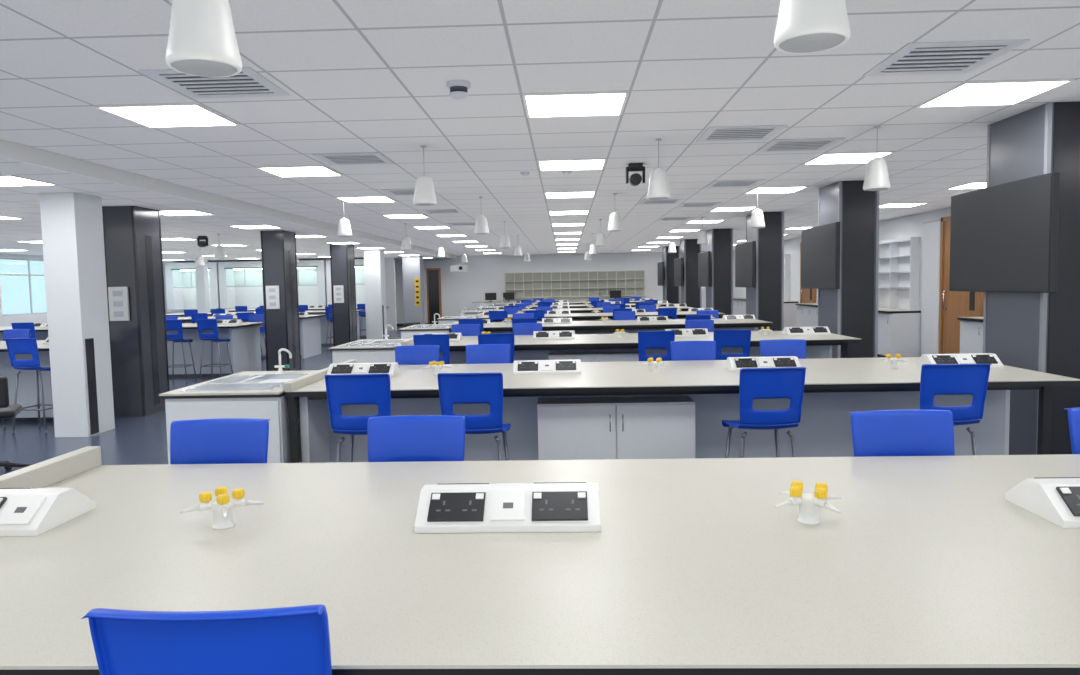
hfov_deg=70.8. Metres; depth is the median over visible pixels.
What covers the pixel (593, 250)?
speaker
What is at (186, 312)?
chair
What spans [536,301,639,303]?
countertop
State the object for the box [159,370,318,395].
countertop
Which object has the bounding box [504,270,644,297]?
shelf
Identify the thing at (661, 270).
television
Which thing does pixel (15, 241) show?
recessed light
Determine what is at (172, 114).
recessed light
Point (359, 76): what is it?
ceiling
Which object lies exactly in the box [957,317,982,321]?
countertop
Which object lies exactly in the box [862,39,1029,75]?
ceiling vent
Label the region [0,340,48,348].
countertop
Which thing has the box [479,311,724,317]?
countertop
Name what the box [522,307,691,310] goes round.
countertop
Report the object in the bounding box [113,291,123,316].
notice
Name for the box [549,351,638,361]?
base cabinet
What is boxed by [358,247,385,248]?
recessed light
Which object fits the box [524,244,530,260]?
speaker
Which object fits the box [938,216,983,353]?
door
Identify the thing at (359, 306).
chair
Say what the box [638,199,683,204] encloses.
ceiling vent
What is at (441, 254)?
speaker
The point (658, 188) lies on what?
speaker
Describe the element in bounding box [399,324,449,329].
countertop
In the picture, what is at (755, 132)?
ceiling vent
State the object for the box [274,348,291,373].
tap
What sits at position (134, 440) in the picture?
floor
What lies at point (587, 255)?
speaker
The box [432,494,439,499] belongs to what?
switch
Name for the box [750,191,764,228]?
pendant light
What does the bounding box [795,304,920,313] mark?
countertop
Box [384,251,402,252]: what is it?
recessed light
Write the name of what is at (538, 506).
unit
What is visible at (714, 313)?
chair
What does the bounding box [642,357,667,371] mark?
tap
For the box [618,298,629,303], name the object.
chair
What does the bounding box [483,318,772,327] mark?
countertop
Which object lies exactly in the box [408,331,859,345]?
countertop
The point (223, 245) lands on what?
recessed light
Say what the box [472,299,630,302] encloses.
countertop
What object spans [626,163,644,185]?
ceiling camera
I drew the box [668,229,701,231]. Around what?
recessed light
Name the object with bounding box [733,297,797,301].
countertop
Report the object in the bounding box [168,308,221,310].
countertop
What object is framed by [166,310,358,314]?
countertop
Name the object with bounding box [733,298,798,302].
countertop
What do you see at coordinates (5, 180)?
recessed light
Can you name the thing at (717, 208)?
diffuser
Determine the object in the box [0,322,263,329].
countertop
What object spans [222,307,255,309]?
countertop
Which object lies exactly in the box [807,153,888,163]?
diffuser
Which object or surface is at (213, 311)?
chair
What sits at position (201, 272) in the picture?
column
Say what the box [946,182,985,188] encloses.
recessed light
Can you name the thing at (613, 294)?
computer monitor
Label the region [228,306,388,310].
countertop
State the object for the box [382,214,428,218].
recessed light
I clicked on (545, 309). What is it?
chair
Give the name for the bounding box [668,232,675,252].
speaker
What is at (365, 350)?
sink
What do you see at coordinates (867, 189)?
grille
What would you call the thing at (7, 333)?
chair
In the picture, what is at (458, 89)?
smoke detector
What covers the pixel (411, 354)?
chair
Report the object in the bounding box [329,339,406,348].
countertop
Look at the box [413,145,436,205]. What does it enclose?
speaker
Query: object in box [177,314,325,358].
lab bench
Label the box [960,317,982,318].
countertop
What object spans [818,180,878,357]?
column
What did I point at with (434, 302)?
door
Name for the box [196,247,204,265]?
speaker
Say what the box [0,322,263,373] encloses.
lab bench
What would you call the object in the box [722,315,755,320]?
unit
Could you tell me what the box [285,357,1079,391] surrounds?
countertop
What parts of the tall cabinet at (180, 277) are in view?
door, sash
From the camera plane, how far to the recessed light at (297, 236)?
15.29 m
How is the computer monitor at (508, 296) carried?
on the lab bench at (475, 305)
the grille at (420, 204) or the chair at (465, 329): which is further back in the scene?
the chair at (465, 329)
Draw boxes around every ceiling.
[0,0,1079,255]
[0,157,450,261]
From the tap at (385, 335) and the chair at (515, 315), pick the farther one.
the chair at (515, 315)
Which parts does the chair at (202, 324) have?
leg, backrest, leg, seat, foot rail, leg, leg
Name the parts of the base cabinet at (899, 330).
door, door, door, door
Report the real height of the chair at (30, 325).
1.070 m
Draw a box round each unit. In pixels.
[0,487,95,536]
[34,323,47,327]
[212,313,236,317]
[217,319,242,324]
[299,312,308,315]
[308,305,324,308]
[326,362,400,376]
[414,482,600,532]
[420,333,462,340]
[483,319,490,324]
[513,360,580,374]
[533,331,574,339]
[542,318,571,323]
[547,310,569,314]
[550,306,568,309]
[553,302,568,305]
[556,300,567,302]
[599,299,610,301]
[632,309,645,313]
[637,316,667,321]
[658,301,667,303]
[665,328,708,336]
[666,304,686,307]
[688,308,712,312]
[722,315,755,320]
[725,356,800,371]
[782,326,830,334]
[916,353,1002,367]
[1005,477,1079,527]
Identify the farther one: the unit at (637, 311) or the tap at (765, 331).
the unit at (637, 311)
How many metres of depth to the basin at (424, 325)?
12.21 m
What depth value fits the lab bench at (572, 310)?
18.07 m
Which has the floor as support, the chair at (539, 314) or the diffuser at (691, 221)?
the chair at (539, 314)
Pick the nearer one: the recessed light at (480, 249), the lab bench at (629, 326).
the lab bench at (629, 326)
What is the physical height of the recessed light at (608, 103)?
0.012 m
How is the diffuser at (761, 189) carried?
attached to the recessed light at (785, 189)
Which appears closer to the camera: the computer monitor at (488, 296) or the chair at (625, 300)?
the chair at (625, 300)
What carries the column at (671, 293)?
on the floor
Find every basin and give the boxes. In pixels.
[233,373,309,383]
[366,340,403,343]
[423,325,448,326]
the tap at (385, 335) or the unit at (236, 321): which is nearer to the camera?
the tap at (385, 335)
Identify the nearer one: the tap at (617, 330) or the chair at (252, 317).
the tap at (617, 330)
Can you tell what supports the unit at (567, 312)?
on the lab bench at (682, 314)
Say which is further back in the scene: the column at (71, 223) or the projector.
the projector
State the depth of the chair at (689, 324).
9.55 m
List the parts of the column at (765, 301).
corner trim, corner trim, inset panel, corner trim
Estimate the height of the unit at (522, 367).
0.084 m
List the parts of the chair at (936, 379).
backrest, seat, leg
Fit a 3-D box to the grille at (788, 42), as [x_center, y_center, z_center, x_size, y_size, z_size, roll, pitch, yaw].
[0.748,-0.807,2.095,0.172,0.013,0.172,-1,4,2]
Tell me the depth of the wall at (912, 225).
15.14 m
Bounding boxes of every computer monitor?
[485,293,495,301]
[503,292,513,300]
[610,290,620,298]
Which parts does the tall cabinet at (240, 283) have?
green trim, sash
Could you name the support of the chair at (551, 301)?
on the floor
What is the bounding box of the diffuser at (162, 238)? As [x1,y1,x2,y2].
[162,238,192,239]
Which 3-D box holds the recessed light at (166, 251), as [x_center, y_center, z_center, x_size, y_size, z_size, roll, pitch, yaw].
[-9.949,-2.295,20.457,0.660,0.012,0.630,-1,4,2]
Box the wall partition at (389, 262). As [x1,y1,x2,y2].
[163,258,396,330]
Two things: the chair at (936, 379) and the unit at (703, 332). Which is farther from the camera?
the unit at (703, 332)
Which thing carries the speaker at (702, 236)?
hanging from the ceiling at (359, 76)
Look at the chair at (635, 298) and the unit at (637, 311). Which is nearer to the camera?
the unit at (637, 311)
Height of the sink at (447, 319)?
1.119 m
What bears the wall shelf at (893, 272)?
on the base cabinet at (899, 330)
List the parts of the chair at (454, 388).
backrest, seat, leg, leg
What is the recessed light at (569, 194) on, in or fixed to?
in the ceiling at (359, 76)
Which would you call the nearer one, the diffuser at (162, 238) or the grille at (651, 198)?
the grille at (651, 198)
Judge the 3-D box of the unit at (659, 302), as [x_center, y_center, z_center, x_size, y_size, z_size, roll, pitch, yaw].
[3.453,-1.019,21.971,0.470,0.084,0.250,-1,4,2]
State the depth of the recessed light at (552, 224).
15.02 m
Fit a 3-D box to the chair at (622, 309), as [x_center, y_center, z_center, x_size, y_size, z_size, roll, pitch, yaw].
[1.583,-0.029,14.585,0.428,1.070,0.476,-1,4,5]
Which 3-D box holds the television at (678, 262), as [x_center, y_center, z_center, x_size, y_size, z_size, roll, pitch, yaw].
[3.970,-1.857,21.584,0.134,0.790,1.320,-1,4,2]
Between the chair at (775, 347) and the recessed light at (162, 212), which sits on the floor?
the chair at (775, 347)
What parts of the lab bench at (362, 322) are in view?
modesty panel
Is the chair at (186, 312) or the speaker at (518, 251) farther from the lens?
the chair at (186, 312)
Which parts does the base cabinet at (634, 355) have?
door, door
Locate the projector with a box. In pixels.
[450,263,467,271]
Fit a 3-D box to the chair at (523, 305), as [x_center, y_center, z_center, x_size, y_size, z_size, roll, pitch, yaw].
[-0.475,-0.333,19.506,0.428,1.070,0.476,-1,4,5]
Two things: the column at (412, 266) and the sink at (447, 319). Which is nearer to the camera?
the sink at (447, 319)
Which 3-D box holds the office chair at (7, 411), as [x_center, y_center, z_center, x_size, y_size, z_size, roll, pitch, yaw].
[-4.651,0.752,6.436,0.571,0.880,0.601,-3,4,-27]
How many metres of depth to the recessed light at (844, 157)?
7.38 m
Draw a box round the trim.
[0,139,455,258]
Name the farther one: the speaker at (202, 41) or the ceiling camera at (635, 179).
the ceiling camera at (635, 179)
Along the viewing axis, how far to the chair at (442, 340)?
7.68 m
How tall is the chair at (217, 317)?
1.070 m
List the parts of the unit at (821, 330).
socket plate, data plate, socket plate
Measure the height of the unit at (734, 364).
0.084 m
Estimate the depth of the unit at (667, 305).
18.54 m
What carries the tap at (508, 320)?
on the lab bench at (629, 326)
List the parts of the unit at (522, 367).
socket plate, data plate, socket plate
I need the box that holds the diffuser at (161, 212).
[160,211,209,214]
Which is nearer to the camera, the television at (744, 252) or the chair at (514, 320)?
the chair at (514, 320)
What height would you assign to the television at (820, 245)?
0.790 m
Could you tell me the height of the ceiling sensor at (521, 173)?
0.032 m
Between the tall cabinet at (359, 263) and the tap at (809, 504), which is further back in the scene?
the tall cabinet at (359, 263)
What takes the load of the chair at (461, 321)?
on the floor
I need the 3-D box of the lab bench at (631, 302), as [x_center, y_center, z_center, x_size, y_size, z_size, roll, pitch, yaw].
[1.505,-0.734,25.350,4.772,0.980,1.450,-1,4,2]
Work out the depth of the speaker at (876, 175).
5.88 m
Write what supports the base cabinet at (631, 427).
on the floor
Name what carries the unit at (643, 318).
on the lab bench at (629, 326)
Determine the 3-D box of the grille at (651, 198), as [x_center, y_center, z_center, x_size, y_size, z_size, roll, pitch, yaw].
[0.986,-1.151,6.306,0.172,0.013,0.172,-1,4,2]
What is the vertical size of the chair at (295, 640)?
1.070 m
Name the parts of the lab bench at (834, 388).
panel, modesty panel, leg frame, panel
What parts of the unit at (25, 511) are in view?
socket plate, socket plate, data plate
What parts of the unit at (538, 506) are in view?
socket plate, socket plate, data plate, data plate, socket plate, socket plate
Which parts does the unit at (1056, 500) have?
socket plate, socket plate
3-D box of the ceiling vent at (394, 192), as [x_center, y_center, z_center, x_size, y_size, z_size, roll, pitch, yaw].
[-1.609,-1.807,9.454,0.600,0.009,0.600,-1,4,2]
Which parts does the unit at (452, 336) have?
socket plate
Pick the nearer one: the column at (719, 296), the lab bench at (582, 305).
the column at (719, 296)
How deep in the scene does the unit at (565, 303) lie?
21.96 m
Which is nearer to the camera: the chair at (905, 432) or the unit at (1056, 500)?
the unit at (1056, 500)
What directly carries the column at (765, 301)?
on the floor
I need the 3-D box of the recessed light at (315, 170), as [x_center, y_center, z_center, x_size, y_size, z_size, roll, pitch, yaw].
[-2.390,-1.663,7.615,0.660,0.012,0.630,-1,4,2]
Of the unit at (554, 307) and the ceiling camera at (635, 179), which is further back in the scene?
the unit at (554, 307)
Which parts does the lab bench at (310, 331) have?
modesty panel, panel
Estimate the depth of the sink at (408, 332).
11.31 m
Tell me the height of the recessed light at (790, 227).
0.012 m
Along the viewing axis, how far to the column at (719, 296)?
17.23 m
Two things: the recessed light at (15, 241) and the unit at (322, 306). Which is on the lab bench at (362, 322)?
the unit at (322, 306)
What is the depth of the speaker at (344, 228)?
10.15 m
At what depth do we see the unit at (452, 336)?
8.68 m
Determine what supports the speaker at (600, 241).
hanging from the ceiling at (359, 76)
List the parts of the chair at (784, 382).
leg, leg, seat, backrest, leg, leg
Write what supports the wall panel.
attached to the wall at (912, 225)
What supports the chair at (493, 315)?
on the floor
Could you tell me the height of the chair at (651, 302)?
1.070 m
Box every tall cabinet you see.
[165,262,221,313]
[218,261,263,309]
[297,260,327,307]
[326,259,364,306]
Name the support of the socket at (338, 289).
attached to the column at (342, 256)
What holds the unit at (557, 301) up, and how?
on the lab bench at (631, 302)
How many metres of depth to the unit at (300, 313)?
17.47 m
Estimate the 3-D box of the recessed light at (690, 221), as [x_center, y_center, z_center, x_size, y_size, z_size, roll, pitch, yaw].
[3.244,-2.283,14.969,0.660,0.012,0.630,-1,4,2]
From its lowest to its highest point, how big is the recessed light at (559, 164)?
0.012 m
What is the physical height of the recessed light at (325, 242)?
0.012 m
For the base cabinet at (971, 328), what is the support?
on the floor
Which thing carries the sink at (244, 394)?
on the floor
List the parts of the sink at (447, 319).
door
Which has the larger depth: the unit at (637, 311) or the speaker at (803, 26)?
the unit at (637, 311)
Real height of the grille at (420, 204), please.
0.013 m
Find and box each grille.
[171,60,236,76]
[415,203,434,205]
[649,197,667,199]
[779,33,844,52]
[866,188,887,190]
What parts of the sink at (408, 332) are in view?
door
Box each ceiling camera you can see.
[197,236,207,246]
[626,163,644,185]
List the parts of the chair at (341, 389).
leg, seat, leg, backrest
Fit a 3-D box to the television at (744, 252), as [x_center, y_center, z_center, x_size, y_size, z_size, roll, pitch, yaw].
[3.708,-1.295,13.608,0.134,0.790,1.320,-1,4,2]
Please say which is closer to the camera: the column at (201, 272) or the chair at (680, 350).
the chair at (680, 350)
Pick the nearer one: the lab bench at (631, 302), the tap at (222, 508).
the tap at (222, 508)
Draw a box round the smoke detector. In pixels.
[446,80,470,99]
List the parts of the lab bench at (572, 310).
leg frame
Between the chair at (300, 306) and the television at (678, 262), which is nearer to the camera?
the television at (678, 262)
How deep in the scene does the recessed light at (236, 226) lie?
12.68 m
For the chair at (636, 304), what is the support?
on the floor
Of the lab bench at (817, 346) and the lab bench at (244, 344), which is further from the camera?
the lab bench at (244, 344)
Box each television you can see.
[657,262,664,285]
[674,257,682,285]
[698,251,710,286]
[735,241,754,286]
[801,222,839,288]
[949,172,1059,292]
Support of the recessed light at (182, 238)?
in the ceiling at (15, 201)
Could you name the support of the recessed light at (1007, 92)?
in the ceiling at (359, 76)
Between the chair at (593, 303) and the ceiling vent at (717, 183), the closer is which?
the ceiling vent at (717, 183)
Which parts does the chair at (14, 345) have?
leg, backrest, seat, foot rail, leg, leg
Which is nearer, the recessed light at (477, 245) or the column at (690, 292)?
the column at (690, 292)
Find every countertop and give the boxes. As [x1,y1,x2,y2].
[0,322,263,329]
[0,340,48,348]
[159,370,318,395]
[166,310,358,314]
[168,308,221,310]
[177,314,325,319]
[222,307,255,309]
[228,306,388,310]
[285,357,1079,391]
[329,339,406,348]
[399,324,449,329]
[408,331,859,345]
[438,316,475,318]
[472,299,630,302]
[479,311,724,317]
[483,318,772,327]
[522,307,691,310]
[529,303,669,306]
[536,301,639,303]
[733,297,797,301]
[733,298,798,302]
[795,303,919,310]
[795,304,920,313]
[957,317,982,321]
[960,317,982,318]
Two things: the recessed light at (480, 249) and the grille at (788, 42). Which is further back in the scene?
the recessed light at (480, 249)
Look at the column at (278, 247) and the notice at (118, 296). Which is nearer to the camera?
the notice at (118, 296)
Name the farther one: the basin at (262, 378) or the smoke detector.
the basin at (262, 378)
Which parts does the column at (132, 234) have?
corner trim, service panel, corner trim, inset panel, corner trim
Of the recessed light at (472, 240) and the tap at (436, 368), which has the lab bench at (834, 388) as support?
the tap at (436, 368)
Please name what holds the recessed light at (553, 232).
in the ceiling at (359, 76)
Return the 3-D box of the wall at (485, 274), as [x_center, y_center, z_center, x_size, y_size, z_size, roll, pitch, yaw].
[-2.958,-1.860,30.132,21.100,2.730,0.150,-1,4,2]
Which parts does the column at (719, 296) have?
corner trim, inset panel, corner trim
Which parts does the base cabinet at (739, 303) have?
door, door, door, door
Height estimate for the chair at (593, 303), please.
1.070 m
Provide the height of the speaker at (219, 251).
0.456 m
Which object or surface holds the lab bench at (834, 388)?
on the floor
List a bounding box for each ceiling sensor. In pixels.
[520,172,529,175]
[562,171,571,174]
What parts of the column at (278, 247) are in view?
corner trim, service panel, corner trim, inset panel, corner trim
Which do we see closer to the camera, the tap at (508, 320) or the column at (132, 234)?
the column at (132, 234)
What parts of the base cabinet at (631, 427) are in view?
door, handle, door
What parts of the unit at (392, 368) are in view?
socket plate, data plate, socket plate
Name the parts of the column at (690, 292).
corner trim, inset panel, corner trim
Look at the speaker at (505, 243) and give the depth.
14.07 m
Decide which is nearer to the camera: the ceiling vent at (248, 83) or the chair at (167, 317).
the ceiling vent at (248, 83)
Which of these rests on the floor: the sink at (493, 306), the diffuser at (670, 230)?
the sink at (493, 306)
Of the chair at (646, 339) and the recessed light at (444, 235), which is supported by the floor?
the chair at (646, 339)
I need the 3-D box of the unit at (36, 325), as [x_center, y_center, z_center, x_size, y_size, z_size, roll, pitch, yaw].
[-9.131,-0.229,14.076,0.470,0.084,0.250,-1,4,2]
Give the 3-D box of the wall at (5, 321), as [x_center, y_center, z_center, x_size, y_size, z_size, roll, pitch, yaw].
[-14.093,-0.513,14.720,0.150,2.610,31.500,-1,4,2]
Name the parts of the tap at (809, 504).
knob, knob, knob, knob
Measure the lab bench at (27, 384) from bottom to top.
0.930 m
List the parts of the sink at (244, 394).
door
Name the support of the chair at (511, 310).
on the floor
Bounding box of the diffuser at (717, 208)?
[712,207,754,210]
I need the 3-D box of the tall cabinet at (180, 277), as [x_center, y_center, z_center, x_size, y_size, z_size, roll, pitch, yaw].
[-12.211,-1.380,27.065,1.840,2.550,0.800,-1,4,2]
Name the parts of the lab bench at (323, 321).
panel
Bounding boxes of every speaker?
[165,0,241,76]
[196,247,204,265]
[214,234,224,257]
[337,200,351,236]
[401,224,411,249]
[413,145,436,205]
[437,237,444,257]
[461,254,467,262]
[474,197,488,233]
[500,221,510,247]
[514,235,521,255]
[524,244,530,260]
[584,243,590,259]
[589,244,596,254]
[596,219,605,245]
[608,194,622,231]
[647,138,670,199]
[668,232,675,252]
[697,217,707,243]
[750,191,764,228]
[774,0,850,53]
[863,125,890,190]
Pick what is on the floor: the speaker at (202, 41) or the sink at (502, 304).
the sink at (502, 304)
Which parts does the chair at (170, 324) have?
leg, backrest, seat, foot rail, leg, leg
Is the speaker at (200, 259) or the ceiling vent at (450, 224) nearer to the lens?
the ceiling vent at (450, 224)
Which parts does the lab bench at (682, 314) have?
modesty panel, leg frame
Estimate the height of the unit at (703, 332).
0.084 m
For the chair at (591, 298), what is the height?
1.070 m
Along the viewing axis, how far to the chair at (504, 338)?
7.61 m
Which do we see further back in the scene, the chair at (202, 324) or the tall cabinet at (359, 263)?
the tall cabinet at (359, 263)
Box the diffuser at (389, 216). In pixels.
[384,215,426,217]
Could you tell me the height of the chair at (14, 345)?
1.070 m
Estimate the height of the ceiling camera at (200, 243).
0.215 m
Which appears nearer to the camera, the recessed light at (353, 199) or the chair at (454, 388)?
the chair at (454, 388)
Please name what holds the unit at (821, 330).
on the lab bench at (817, 346)
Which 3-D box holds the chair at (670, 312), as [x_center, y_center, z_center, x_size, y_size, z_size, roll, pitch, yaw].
[2.398,-0.043,14.560,0.428,1.070,0.476,-1,4,-5]
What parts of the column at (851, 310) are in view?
corner trim, corner trim, inset panel, corner trim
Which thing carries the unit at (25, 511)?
on the lab bench at (926, 566)
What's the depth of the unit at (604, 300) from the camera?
25.27 m
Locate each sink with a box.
[159,348,318,463]
[329,324,406,362]
[399,313,450,338]
[437,307,475,323]
[461,303,491,315]
[477,300,503,309]
[489,298,509,305]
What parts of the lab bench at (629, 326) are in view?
modesty panel, leg frame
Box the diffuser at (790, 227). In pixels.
[789,227,811,228]
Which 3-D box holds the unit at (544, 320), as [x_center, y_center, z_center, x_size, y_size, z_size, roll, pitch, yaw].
[0.271,-0.266,12.049,0.470,0.084,0.250,-1,4,2]
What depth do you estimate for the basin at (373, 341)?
8.87 m
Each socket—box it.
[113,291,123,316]
[269,288,275,305]
[336,287,340,300]
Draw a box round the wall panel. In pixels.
[921,219,940,354]
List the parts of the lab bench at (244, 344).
panel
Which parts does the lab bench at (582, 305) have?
leg frame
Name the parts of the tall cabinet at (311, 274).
sash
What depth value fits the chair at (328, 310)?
19.91 m
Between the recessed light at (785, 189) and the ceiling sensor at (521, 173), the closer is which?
the ceiling sensor at (521, 173)
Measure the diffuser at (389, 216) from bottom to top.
0.008 m
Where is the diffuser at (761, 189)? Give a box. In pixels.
[749,187,804,192]
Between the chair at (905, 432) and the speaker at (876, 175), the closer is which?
the chair at (905, 432)
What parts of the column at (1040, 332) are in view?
corner trim, corner trim, inset panel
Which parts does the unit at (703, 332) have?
socket plate, data plate, socket plate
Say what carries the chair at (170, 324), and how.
on the floor
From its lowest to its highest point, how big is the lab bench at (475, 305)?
0.920 m
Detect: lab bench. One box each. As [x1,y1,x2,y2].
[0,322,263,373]
[0,340,53,417]
[0,446,1079,674]
[166,310,362,343]
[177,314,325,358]
[228,306,388,335]
[283,357,1079,462]
[388,322,419,338]
[401,331,861,363]
[449,318,772,333]
[472,299,630,309]
[476,311,724,321]
[492,307,691,312]
[504,303,669,308]
[512,301,639,304]
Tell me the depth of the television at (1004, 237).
5.48 m
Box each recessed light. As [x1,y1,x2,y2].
[0,175,57,186]
[0,215,23,219]
[0,249,30,250]
[15,241,41,242]
[95,103,239,127]
[158,209,214,215]
[162,237,196,240]
[162,251,187,252]
[212,244,248,246]
[228,225,281,228]
[256,165,342,176]
[296,235,327,237]
[325,242,360,243]
[335,196,396,202]
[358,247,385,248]
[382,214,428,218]
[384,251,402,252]
[413,226,450,228]
[436,234,466,236]
[452,240,478,242]
[465,245,488,246]
[476,249,494,250]
[522,91,628,117]
[537,158,606,170]
[544,191,595,197]
[549,210,589,214]
[551,223,584,225]
[553,232,581,233]
[555,238,579,240]
[657,236,683,237]
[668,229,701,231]
[685,220,723,223]
[709,206,756,211]
[744,186,807,193]
[784,227,811,229]
[802,151,894,164]
[879,202,928,207]
[916,79,1074,107]
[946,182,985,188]
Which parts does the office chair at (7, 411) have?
backrest, seat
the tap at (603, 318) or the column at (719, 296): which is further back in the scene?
the column at (719, 296)
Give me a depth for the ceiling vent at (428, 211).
11.90 m
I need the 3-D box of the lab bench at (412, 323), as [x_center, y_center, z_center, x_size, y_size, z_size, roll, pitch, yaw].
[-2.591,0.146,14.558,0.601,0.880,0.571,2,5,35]
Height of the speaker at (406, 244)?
0.496 m
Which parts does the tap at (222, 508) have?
knob, knob, knob, knob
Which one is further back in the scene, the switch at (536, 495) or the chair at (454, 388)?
the chair at (454, 388)
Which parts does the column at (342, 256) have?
corner trim, service panel, corner trim, inset panel, corner trim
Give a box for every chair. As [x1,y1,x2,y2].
[0,376,30,469]
[3,329,30,340]
[5,338,52,432]
[11,322,35,337]
[82,604,331,674]
[166,316,177,319]
[166,320,196,381]
[170,418,269,463]
[184,309,197,316]
[191,313,207,322]
[196,319,232,381]
[211,309,224,315]
[215,315,232,319]
[235,306,247,311]
[237,312,262,358]
[249,314,265,356]
[255,308,263,313]
[299,305,307,310]
[325,307,332,347]
[325,374,390,461]
[357,304,365,337]
[367,415,464,461]
[395,345,438,364]
[413,334,449,363]
[437,372,510,460]
[451,324,479,335]
[458,319,483,333]
[466,344,509,363]
[478,333,513,362]
[488,311,507,321]
[505,307,521,313]
[512,318,536,328]
[513,313,533,317]
[513,323,541,334]
[515,303,528,308]
[523,301,534,304]
[525,310,544,321]
[536,307,552,313]
[538,302,550,306]
[544,300,555,304]
[589,297,598,301]
[591,301,603,307]
[597,302,610,307]
[603,306,619,312]
[610,304,625,308]
[611,299,622,303]
[613,308,631,319]
[614,311,635,319]
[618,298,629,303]
[631,297,640,300]
[635,303,650,308]
[638,331,674,360]
[639,301,653,304]
[639,305,655,311]
[658,308,676,318]
[670,341,715,360]
[685,320,713,331]
[686,315,710,319]
[696,310,717,318]
[713,329,750,359]
[722,367,806,457]
[760,339,805,358]
[849,409,954,456]
[920,363,990,454]
[1065,407,1079,453]
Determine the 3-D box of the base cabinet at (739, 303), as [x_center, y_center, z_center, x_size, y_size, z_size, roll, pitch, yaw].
[7.119,-0.785,24.886,0.600,0.934,6.800,-1,4,2]
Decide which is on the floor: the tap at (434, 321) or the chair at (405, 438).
the chair at (405, 438)
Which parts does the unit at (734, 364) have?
socket plate, data plate, socket plate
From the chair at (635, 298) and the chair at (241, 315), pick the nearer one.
the chair at (241, 315)
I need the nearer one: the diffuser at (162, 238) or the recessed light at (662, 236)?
the diffuser at (162, 238)
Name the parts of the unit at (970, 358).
socket plate, data plate, socket plate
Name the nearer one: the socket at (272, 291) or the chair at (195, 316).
the socket at (272, 291)
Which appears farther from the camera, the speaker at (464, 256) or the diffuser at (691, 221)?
the speaker at (464, 256)
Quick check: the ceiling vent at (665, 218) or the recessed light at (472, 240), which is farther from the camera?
the recessed light at (472, 240)
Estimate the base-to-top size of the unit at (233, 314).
0.084 m
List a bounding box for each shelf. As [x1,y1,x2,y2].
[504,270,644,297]
[784,254,789,300]
[878,237,919,310]
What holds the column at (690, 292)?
on the floor
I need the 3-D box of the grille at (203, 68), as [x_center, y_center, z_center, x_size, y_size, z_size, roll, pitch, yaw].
[-0.950,-0.759,2.154,0.172,0.013,0.172,-1,4,2]
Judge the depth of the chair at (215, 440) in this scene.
2.83 m
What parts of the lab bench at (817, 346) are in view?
modesty panel, leg frame, panel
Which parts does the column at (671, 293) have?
corner trim, inset panel, corner trim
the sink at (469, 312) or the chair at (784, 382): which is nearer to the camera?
the chair at (784, 382)
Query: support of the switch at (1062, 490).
attached to the unit at (1056, 500)
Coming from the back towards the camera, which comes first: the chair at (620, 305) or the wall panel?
the chair at (620, 305)
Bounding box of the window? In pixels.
[0,258,46,315]
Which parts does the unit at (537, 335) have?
socket plate, data plate, socket plate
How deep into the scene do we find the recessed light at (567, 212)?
12.51 m
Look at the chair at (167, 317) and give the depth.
15.03 m
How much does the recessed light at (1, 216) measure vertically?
0.012 m
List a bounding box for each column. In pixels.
[39,193,114,437]
[102,206,169,416]
[194,259,209,312]
[260,230,300,370]
[330,244,357,346]
[363,249,386,338]
[402,256,424,327]
[662,246,679,303]
[680,239,701,307]
[706,228,732,318]
[746,211,783,330]
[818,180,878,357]
[983,101,1079,454]
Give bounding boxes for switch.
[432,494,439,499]
[476,493,483,498]
[534,493,540,498]
[578,492,585,497]
[1060,488,1071,493]
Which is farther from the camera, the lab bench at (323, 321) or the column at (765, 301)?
the lab bench at (323, 321)
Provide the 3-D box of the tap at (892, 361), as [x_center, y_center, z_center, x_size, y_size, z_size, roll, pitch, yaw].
[2.433,0.162,5.232,0.156,0.096,0.141,0,4,19]
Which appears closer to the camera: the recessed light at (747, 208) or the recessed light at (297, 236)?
the recessed light at (747, 208)
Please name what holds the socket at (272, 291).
attached to the column at (278, 247)
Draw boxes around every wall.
[0,253,47,326]
[395,250,733,323]
[734,207,950,354]
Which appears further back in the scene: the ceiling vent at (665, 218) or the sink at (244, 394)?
the ceiling vent at (665, 218)
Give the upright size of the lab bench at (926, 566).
1.000 m
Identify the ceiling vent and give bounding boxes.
[138,67,289,98]
[312,152,394,165]
[381,189,438,195]
[421,209,463,213]
[447,223,475,225]
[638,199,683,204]
[657,217,692,220]
[676,202,721,207]
[696,125,787,141]
[705,179,765,187]
[756,138,844,152]
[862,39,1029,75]
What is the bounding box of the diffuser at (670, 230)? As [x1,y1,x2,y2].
[670,230,697,231]
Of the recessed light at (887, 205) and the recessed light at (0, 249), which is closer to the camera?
the recessed light at (887, 205)
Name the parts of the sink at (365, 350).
door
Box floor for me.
[0,326,877,475]
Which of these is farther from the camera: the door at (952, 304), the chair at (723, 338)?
the door at (952, 304)
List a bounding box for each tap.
[180,487,263,529]
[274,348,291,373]
[383,324,393,339]
[422,361,450,374]
[432,313,439,324]
[502,318,511,323]
[599,317,610,322]
[612,329,626,337]
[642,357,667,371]
[758,327,772,334]
[775,481,840,524]
[880,354,906,367]
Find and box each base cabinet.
[537,396,695,459]
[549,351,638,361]
[575,332,615,333]
[733,297,798,326]
[795,303,920,357]
[957,317,982,353]
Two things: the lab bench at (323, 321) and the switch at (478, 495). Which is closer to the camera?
the switch at (478, 495)
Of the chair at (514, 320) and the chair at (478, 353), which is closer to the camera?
the chair at (478, 353)
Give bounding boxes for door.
[426,268,441,322]
[800,243,816,302]
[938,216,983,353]
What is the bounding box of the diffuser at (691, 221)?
[688,220,722,222]
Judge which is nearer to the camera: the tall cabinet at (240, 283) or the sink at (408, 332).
the sink at (408, 332)
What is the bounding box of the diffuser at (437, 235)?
[437,235,464,236]

